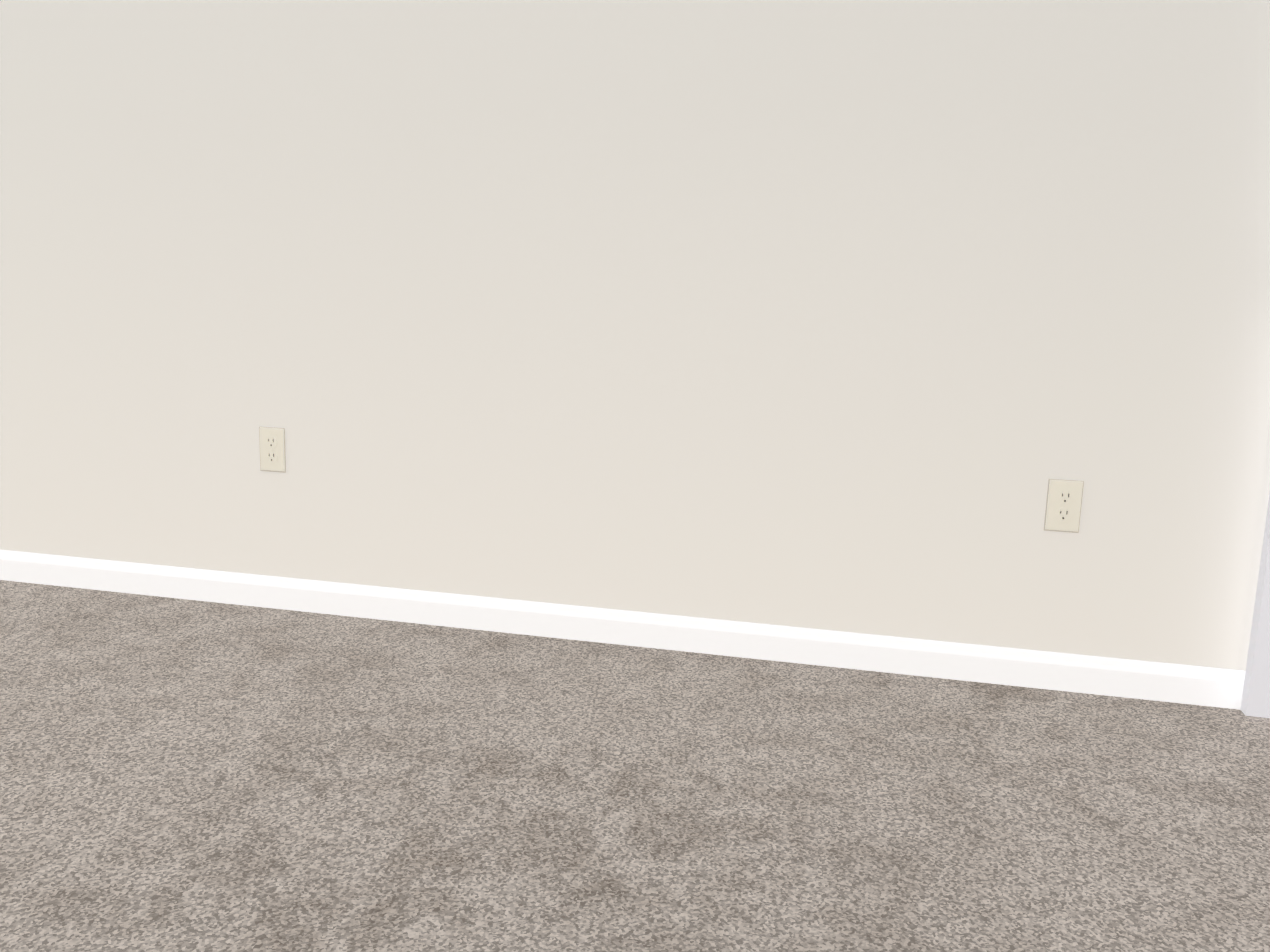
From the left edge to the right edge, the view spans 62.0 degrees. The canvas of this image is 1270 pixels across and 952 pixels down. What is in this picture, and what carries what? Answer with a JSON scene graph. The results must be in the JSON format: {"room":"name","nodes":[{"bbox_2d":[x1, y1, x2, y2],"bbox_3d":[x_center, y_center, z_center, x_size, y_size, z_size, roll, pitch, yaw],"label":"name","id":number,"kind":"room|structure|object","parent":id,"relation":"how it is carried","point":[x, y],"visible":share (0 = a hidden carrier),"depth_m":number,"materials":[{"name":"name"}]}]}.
{"room":"empty carpeted room","nodes":[
{"label":"empty carpeted room","id":0,"kind":"room"},
{"bbox_2d":[0,580,1269,951],"bbox_3d":[-1.165,0.658,1.205,6.414,0.050,3.626,4,10,13],"label":"floor","id":1,"kind":"structure","parent":0,"point":[176,774],"depth_m":1.83,"materials":[{"name":"carpet"}]},
{"bbox_2d":[0,0,1269,670],"bbox_3d":[-0.735,-0.847,2.667,6.414,2.440,0.140,4,10,13],"label":"wall","id":2,"kind":"structure","parent":0,"point":[876,316],"depth_m":2.48,"materials":[{"name":"beige paint"}]},
{"bbox_2d":[259,427,285,472],"bbox_3d":[-0.952,-0.069,2.770,0.074,0.117,0.008,4,10,13],"label":"electrical outlet","id":3,"kind":"object","parent":2,"relation":"attached to","point":[272,450],"visible":1,"depth_m":2.77,"materials":[{"name":"beige plastic"}]},
{"bbox_2d":[0,550,1244,709],"bbox_3d":[-0.537,0.342,2.738,5.621,0.085,0.014,4,10,13],"label":"baseboard","id":4,"kind":"structure","parent":2,"relation":"attached to","point":[1169,682],"depth_m":2.58,"materials":[{"name":"white wood"}]},
{"bbox_2d":[1044,479,1083,532],"bbox_3d":[0.952,0.067,2.346,0.074,0.117,0.008,4,10,13],"label":"electrical outlet","id":5,"kind":"object","parent":2,"relation":"attached to","point":[1063,506],"visible":1,"depth_m":2.34,"materials":[{"name":"beige plastic"}]},
{"bbox_2d":[1240,493,1269,717],"bbox_3d":[1.707,-0.466,2.010,0.782,2.033,0.136,4,10,13],"label":"door frame","id":6,"kind":"structure","parent":2,"relation":"in","point":[1255,701],"depth_m":2.23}
]}

